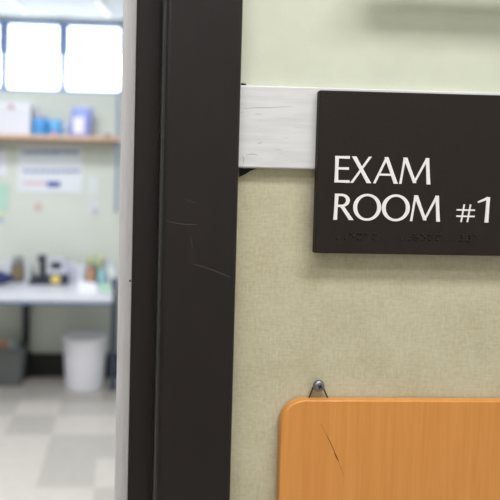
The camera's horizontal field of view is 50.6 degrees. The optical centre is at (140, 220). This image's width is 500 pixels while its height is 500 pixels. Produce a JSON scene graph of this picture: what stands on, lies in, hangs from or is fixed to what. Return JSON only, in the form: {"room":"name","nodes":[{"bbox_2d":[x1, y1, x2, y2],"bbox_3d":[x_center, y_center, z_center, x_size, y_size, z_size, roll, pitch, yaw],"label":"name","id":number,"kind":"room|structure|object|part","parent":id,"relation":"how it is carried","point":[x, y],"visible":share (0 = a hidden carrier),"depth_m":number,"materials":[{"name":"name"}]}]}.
{"room":"medical clinic corridor","nodes":[
{"label":"medical clinic corridor","id":0,"kind":"room"},
{"bbox_2d":[0,377,116,499],"bbox_3d":[-0.505,1.471,1.459,4.200,0.050,6.103,1,2,-2],"label":"floor","id":1,"kind":"structure","parent":0,"point":[57,442],"depth_m":3.19,"materials":[{"name":"tile"}]},
{"bbox_2d":[0,343,28,386],"bbox_3d":[-1.225,1.180,4.182,0.591,0.313,0.175,1,2,-2],"label":"tub","id":2,"kind":"object","parent":1,"relation":"on","point":[12,361],"visible":1,"depth_m":4.11,"materials":[{"name":"grey plastic"}]},
{"bbox_2d":[0,339,5,348],"bbox_3d":[-1.146,1.147,4.188,0.097,0.350,0.054,1,2,-2],"label":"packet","id":3,"kind":"object","parent":2,"relation":"in","point":[2,342],"visible":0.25,"depth_m":4.17,"materials":[{"name":"brown"}]},
{"bbox_2d":[8,340,13,348],"bbox_3d":[-1.065,1.152,4.192,0.049,0.343,0.053,1,2,-2],"label":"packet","id":4,"kind":"object","parent":2,"relation":"in","point":[10,343],"visible":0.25,"depth_m":4.18,"materials":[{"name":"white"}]},
{"bbox_2d":[0,278,116,390],"bbox_3d":[-1.193,0.896,3.955,2.010,0.900,0.813,1,2,-2],"label":"workbench","id":5,"kind":"object","parent":1,"relation":"on","point":[11,293],"visible":0.88,"depth_m":3.85,"materials":[{"name":"grey laminate"}]},
{"bbox_2d":[0,271,13,283],"bbox_3d":[-1.124,0.449,4.000,0.260,0.111,0.140,1,2,-2],"label":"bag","id":6,"kind":"object","parent":5,"relation":"on","point":[5,278],"visible":1,"depth_m":3.96,"materials":[{"name":"blue fabric"}]},
{"bbox_2d":[2,262,12,274],"bbox_3d":[-1.106,0.427,4.250,0.078,0.159,0.084,1,2,-2],"label":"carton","id":7,"kind":"object","parent":5,"relation":"on","point":[6,266],"visible":0.61,"depth_m":4.21,"materials":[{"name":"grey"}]},
{"bbox_3d":[-1.105,0.358,4.248,0.078,0.022,0.084,1,2,-2],"label":"lid","id":8,"kind":"part","parent":7,"relation":"part of","materials":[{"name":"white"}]},
{"bbox_2d":[12,256,23,282],"bbox_3d":[-1.012,0.403,4.223,0.092,0.213,0.092,1,2,-2],"label":"jar","id":9,"kind":"object","parent":5,"relation":"on","point":[18,265],"visible":0.95,"depth_m":4.19,"materials":[{"name":"brown"}]},
{"bbox_3d":[-1.010,0.318,4.220,0.079,0.042,0.079,1,2,-2],"label":"lid","id":10,"kind":"part","parent":9,"relation":"part of","materials":[{"name":"grey metal"}]},
{"bbox_3d":[-0.968,0.937,4.316,0.060,0.801,0.045,1,2,-2],"label":"leg","id":11,"kind":"part","parent":5,"relation":"part of","materials":[{"name":"black metal"}]},
{"bbox_2d":[25,263,31,281],"bbox_3d":[-0.941,0.435,4.287,0.050,0.147,0.084,1,2,-2],"label":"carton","id":12,"kind":"object","parent":5,"relation":"on","point":[28,266],"visible":0.89,"depth_m":4.25,"materials":[{"name":"grey cardboard"}]},
{"bbox_2d":[28,255,46,284],"bbox_3d":[-0.829,0.397,4.160,0.147,0.235,0.120,1,2,-2],"label":"instrument","id":13,"kind":"object","parent":5,"relation":"on","point":[41,279],"visible":0.99,"depth_m":4.12,"materials":[{"name":"black plastic"}]},
{"bbox_3d":[-1.186,0.569,3.549,1.978,0.022,0.024,1,2,-2],"label":"edge rail","id":14,"kind":"part","parent":5,"relation":"part of","materials":[{"name":"blue"}]},
{"bbox_2d":[0,280,112,302],"bbox_3d":[-1.202,0.530,3.944,1.978,0.028,0.809,1,2,-2],"label":"countertop","id":15,"kind":"structure","parent":5,"relation":"on","point":[11,291],"depth_m":3.71,"materials":[{"name":"grey laminate"}]},
{"bbox_2d":[47,257,68,284],"bbox_3d":[-0.671,0.412,4.165,0.171,0.212,0.153,1,2,-2],"label":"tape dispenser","id":16,"kind":"object","parent":5,"relation":"on","point":[57,271],"visible":0.98,"depth_m":4.11,"materials":[{"name":"grey plastic"}]},
{"bbox_2d":[68,263,74,283],"bbox_3d":[-0.570,0.435,4.232,0.054,0.164,0.084,1,2,-2],"label":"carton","id":17,"kind":"object","parent":5,"relation":"on","point":[71,266],"visible":0.97,"depth_m":4.19,"materials":[{"name":"grey cardboard"}]},
{"bbox_2d":[75,266,84,284],"bbox_3d":[-0.493,0.448,4.175,0.077,0.147,0.084,1,2,-2],"label":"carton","id":18,"kind":"object","parent":5,"relation":"on","point":[79,270],"visible":0.88,"depth_m":4.14,"materials":[{"name":"grey cardboard"}]},
{"bbox_3d":[-0.492,0.385,4.173,0.077,0.020,0.084,1,2,-2],"label":"lid","id":19,"kind":"part","parent":18,"relation":"part of","materials":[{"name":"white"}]},
{"bbox_2d":[78,281,97,292],"bbox_3d":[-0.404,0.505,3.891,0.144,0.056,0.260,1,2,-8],"label":"paper sheet","id":20,"kind":"object","parent":5,"relation":"on","point":[83,287],"visible":1,"depth_m":3.88,"materials":[{"name":"white paper"}]},
{"bbox_2d":[86,264,94,282],"bbox_3d":[-0.409,0.441,4.199,0.074,0.160,0.074,1,2,-2],"label":"tub","id":21,"kind":"object","parent":5,"relation":"on","point":[90,272],"visible":0.88,"depth_m":4.17,"materials":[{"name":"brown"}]},
{"bbox_3d":[-0.408,0.377,4.196,0.063,0.032,0.063,1,2,-2],"label":"lid","id":22,"kind":"part","parent":21,"relation":"part of","materials":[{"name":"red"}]},
{"bbox_2d":[94,266,99,282],"bbox_3d":[-0.380,0.454,4.280,0.084,0.130,0.084,1,2,-2],"label":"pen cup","id":23,"kind":"object","parent":5,"relation":"on","point":[97,267],"visible":0.35,"depth_m":4.25,"materials":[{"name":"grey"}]},
{"bbox_2d":[98,268,106,285],"bbox_3d":[-0.309,0.457,4.123,0.070,0.138,0.070,1,2,-2],"label":"bottle","id":24,"kind":"object","parent":5,"relation":"on","point":[102,275],"visible":0.88,"depth_m":4.09,"materials":[{"name":"teal plastic"}]},
{"bbox_2d":[98,283,111,291],"bbox_3d":[-0.270,0.513,3.906,0.106,0.043,0.169,1,2,-2],"label":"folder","id":25,"kind":"object","parent":5,"relation":"on","point":[102,287],"visible":1,"depth_m":3.89,"materials":[{"name":"green"}]},
{"bbox_2d":[107,262,116,284],"bbox_3d":[-0.236,0.436,4.185,0.078,0.179,0.078,1,2,-2],"label":"bottle","id":26,"kind":"object","parent":5,"relation":"on","point":[111,270],"visible":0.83,"depth_m":4.15,"materials":[{"name":"white plastic"}]},
{"bbox_3d":[-0.234,0.364,4.183,0.067,0.036,0.067,1,2,-2],"label":"lid","id":27,"kind":"part","parent":26,"relation":"part of","materials":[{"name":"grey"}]},
{"bbox_2d":[62,329,108,392],"bbox_3d":[-0.452,1.140,4.152,0.378,0.425,0.378,1,2,-2],"label":"plastic bin","id":28,"kind":"object","parent":1,"relation":"on","point":[84,350],"visible":1,"depth_m":4.01,"materials":[{"name":"white plastic"}]},
{"bbox_3d":[-0.448,0.945,4.145,0.378,0.034,0.378,1,2,-2],"label":"lid","id":29,"kind":"part","parent":28,"relation":"part of","materials":[{"name":"white plastic"}]},
{"bbox_2d":[0,16,122,353],"bbox_3d":[-0.596,-0.184,4.402,4.200,3.050,0.100,1,2,-2],"label":"wall","id":30,"kind":"structure","parent":0,"point":[63,227],"depth_m":4.36,"materials":[{"name":"green paint"}]},
{"bbox_2d":[0,19,3,90],"bbox_3d":[-1.411,-1.401,4.321,0.508,0.599,0.050,1,2,-2],"label":"window","id":31,"kind":"structure","parent":30,"relation":"in","point":[1,20],"depth_m":4.31,"materials":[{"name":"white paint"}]},
{"bbox_2d":[0,150,6,175],"bbox_3d":[-1.228,-0.486,4.312,0.190,0.215,0.006,1,2,-2],"label":"paper note","id":32,"kind":"object","parent":30,"relation":"attached to","point":[3,153],"visible":1,"depth_m":4.32,"materials":[{"name":"white paper"}]},
{"bbox_2d":[0,183,9,221],"bbox_3d":[-1.215,-0.158,4.322,0.210,0.331,0.011,1,2,-1],"label":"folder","id":33,"kind":"object","parent":30,"relation":"attached to","point":[4,188],"visible":1,"depth_m":4.32,"materials":[{"name":"green paper"}]},
{"bbox_2d":[3,19,63,91],"bbox_3d":[-0.906,-1.391,4.342,0.498,0.600,0.050,1,2,-2],"label":"window","id":34,"kind":"structure","parent":30,"relation":"in","point":[7,22],"depth_m":4.32,"materials":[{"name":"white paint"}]},
{"bbox_3d":[-0.903,-1.546,4.324,0.466,0.250,0.022,1,2,-2],"label":"sash","id":35,"kind":"part","parent":34,"relation":"part of","materials":[{"name":"white glass"}]},
{"bbox_2d":[33,202,42,211],"bbox_3d":[-0.870,-0.115,4.340,0.088,0.090,0.006,1,2,-2],"label":"sticker","id":36,"kind":"object","parent":30,"relation":"attached to","point":[38,206],"visible":1,"depth_m":4.34,"materials":[{"name":"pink paper"}]},
{"bbox_2d":[17,146,82,192],"bbox_3d":[-0.767,-0.433,4.332,0.546,0.386,0.007,1,2,-2],"label":"notice","id":37,"kind":"object","parent":30,"relation":"attached to","point":[40,169],"visible":1,"depth_m":4.33,"materials":[{"name":"white paper"}]},
{"bbox_2d":[0,91,119,212],"bbox_3d":[-1.225,-0.578,4.185,2.110,0.988,0.251,1,2,-2],"label":"wall shelf","id":38,"kind":"object","parent":30,"relation":"attached to","point":[3,137],"visible":1,"depth_m":4.14,"materials":[{"name":"brown wood"}]},
{"bbox_2d":[0,102,33,133],"bbox_3d":[-1.157,-0.832,4.213,0.523,0.266,0.148,1,2,-2],"label":"carton","id":39,"kind":"object","parent":38,"relation":"on","point":[15,117],"visible":0.81,"depth_m":4.15,"materials":[{"name":"white cardboard"}]},
{"bbox_3d":[-1.155,-0.935,4.210,0.523,0.060,0.146,1,2,-2],"label":"lid","id":40,"kind":"part","parent":39,"relation":"part of","materials":[{"name":"white cardboard"}]},
{"bbox_2d":[37,110,41,117],"bbox_3d":[-0.842,-0.810,4.251,0.050,0.232,0.034,1,2,-2],"label":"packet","id":41,"kind":"object","parent":38,"relation":"on","point":[39,112],"visible":0.31,"depth_m":4.24,"materials":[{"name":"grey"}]},
{"bbox_2d":[32,118,47,134],"bbox_3d":[-0.819,-0.763,4.154,0.128,0.147,0.074,1,2,-2],"label":"packet","id":42,"kind":"object","parent":38,"relation":"on","point":[39,125],"visible":0.88,"depth_m":4.13,"materials":[{"name":"blue"}]},
{"bbox_2d":[47,119,61,134],"bbox_3d":[-0.711,-0.761,4.212,0.134,0.145,0.067,1,2,-2],"label":"packet","id":43,"kind":"object","parent":38,"relation":"on","point":[54,127],"visible":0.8,"depth_m":4.19,"materials":[{"name":"blue"}]},
{"bbox_2d":[63,122,68,134],"bbox_3d":[-0.605,-0.744,4.168,0.049,0.116,0.043,1,2,-2],"label":"packet","id":44,"kind":"object","parent":38,"relation":"on","point":[66,125],"visible":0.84,"depth_m":4.15,"materials":[{"name":"blue"}]},
{"bbox_2d":[69,107,92,135],"bbox_3d":[-0.492,-0.812,4.214,0.198,0.252,0.097,1,2,-2],"label":"packet","id":45,"kind":"object","parent":38,"relation":"on","point":[81,118],"visible":0.92,"depth_m":4.18,"materials":[{"name":"blue"}]},
{"bbox_3d":[-0.190,-0.557,4.162,0.022,0.988,0.020,1,2,-2],"label":"post","id":46,"kind":"part","parent":38,"relation":"part of","materials":[{"name":"blue"}]},
{"bbox_2d":[29,353,116,376],"bbox_3d":[-0.621,1.242,4.387,4.200,0.200,0.030,1,2,-2],"label":"baseboard","id":47,"kind":"structure","parent":30,"relation":"attached to","point":[41,364],"depth_m":4.37,"materials":[{"name":"black rubber"}]},
{"bbox_2d":[63,21,122,93],"bbox_3d":[-0.397,-1.382,4.363,0.518,0.598,0.050,1,2,-2],"label":"window","id":48,"kind":"structure","parent":30,"relation":"in","point":[67,25],"depth_m":4.33,"materials":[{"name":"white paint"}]},
{"bbox_3d":[-0.393,-1.537,4.345,0.486,0.250,0.022,1,2,-2],"label":"sash","id":49,"kind":"part","parent":48,"relation":"part of","materials":[{"name":"white glass"}]},
{"bbox_2d":[87,176,98,194],"bbox_3d":[-0.405,-0.299,4.352,0.088,0.160,0.006,3,2,-2],"label":"paper note","id":50,"kind":"object","parent":30,"relation":"attached to","point":[92,180],"visible":1,"depth_m":4.35,"materials":[{"name":"white paper"}]},
{"bbox_2d":[87,199,98,213],"bbox_3d":[-0.403,-0.120,4.358,0.105,0.130,0.007,1,2,-2],"label":"paper note","id":51,"kind":"object","parent":30,"relation":"attached to","point":[92,204],"visible":1,"depth_m":4.36,"materials":[{"name":"grey paper"}]},
{"bbox_2d":[0,0,122,19],"bbox_3d":[-0.444,-1.627,1.352,4.200,0.050,6.103,1,2,-2],"label":"ceiling","id":52,"kind":"structure","parent":0,"point":[87,9],"depth_m":4.10,"materials":[{"name":"paint"}]},
{"bbox_2d":[7,0,30,13],"bbox_3d":[-0.972,-1.694,4.000,0.070,0.018,0.380,2,2,14],"label":"recessed light","id":53,"kind":"object","parent":52,"relation":"in","point":[15,3],"visible":1,"depth_m":4.03,"materials":[{"name":"white plastic"}]},
{"bbox_2d":[93,0,113,16],"bbox_3d":[-0.295,-1.682,4.028,0.070,0.018,0.380,2,2,14],"label":"recessed light","id":54,"kind":"object","parent":52,"relation":"in","point":[102,6],"visible":1,"depth_m":4.03,"materials":[{"name":"white plastic"}]},
{"bbox_2d":[230,0,499,499],"bbox_3d":[-0.439,-0.047,0.532,4.200,3.050,0.126,1,2,-2],"label":"wall","id":55,"kind":"structure","parent":0,"point":[360,325],"depth_m":0.50,"materials":[{"name":"paint"}]},
{"bbox_2d":[114,0,242,499],"bbox_3d":[-0.457,0.381,0.545,1.076,2.193,0.161,1,2,-2],"label":"door frame","id":56,"kind":"structure","parent":55,"relation":"in","point":[180,108],"depth_m":0.48,"materials":[{"name":"brown metal"}]},
{"bbox_2d":[313,380,324,390],"bbox_3d":[0.174,0.161,0.508,0.011,0.011,0.026,1,2,-2],"label":"screw","id":57,"kind":"object","parent":55,"relation":"attached to","point":[318,385],"visible":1,"depth_m":0.49,"materials":[{"name":"silver metal"}]},
{"bbox_2d":[276,387,499,499],"bbox_3d":[0.333,0.318,0.508,0.400,0.317,0.008,1,2,-2],"label":"wooden board","id":58,"kind":"object","parent":57,"relation":"hanging from","point":[330,448],"visible":1,"depth_m":0.50,"materials":[{"name":"brown wood"}]},
{"bbox_2d":[239,85,499,169],"bbox_3d":[0.877,-0.075,0.519,1.572,0.078,0.009,1,2,-2],"label":"trim","id":59,"kind":"structure","parent":55,"relation":"attached to","point":[278,123],"depth_m":0.48,"materials":[{"name":"white paint"}]},
{"bbox_2d":[312,90,499,255],"bbox_3d":[0.268,-0.044,0.487,0.204,0.153,0.009,1,2,-2],"label":"room sign","id":60,"kind":"object","parent":55,"relation":"attached to","point":[396,172],"visible":1,"depth_m":0.48,"materials":[{"name":"brown plastic"}]}
]}

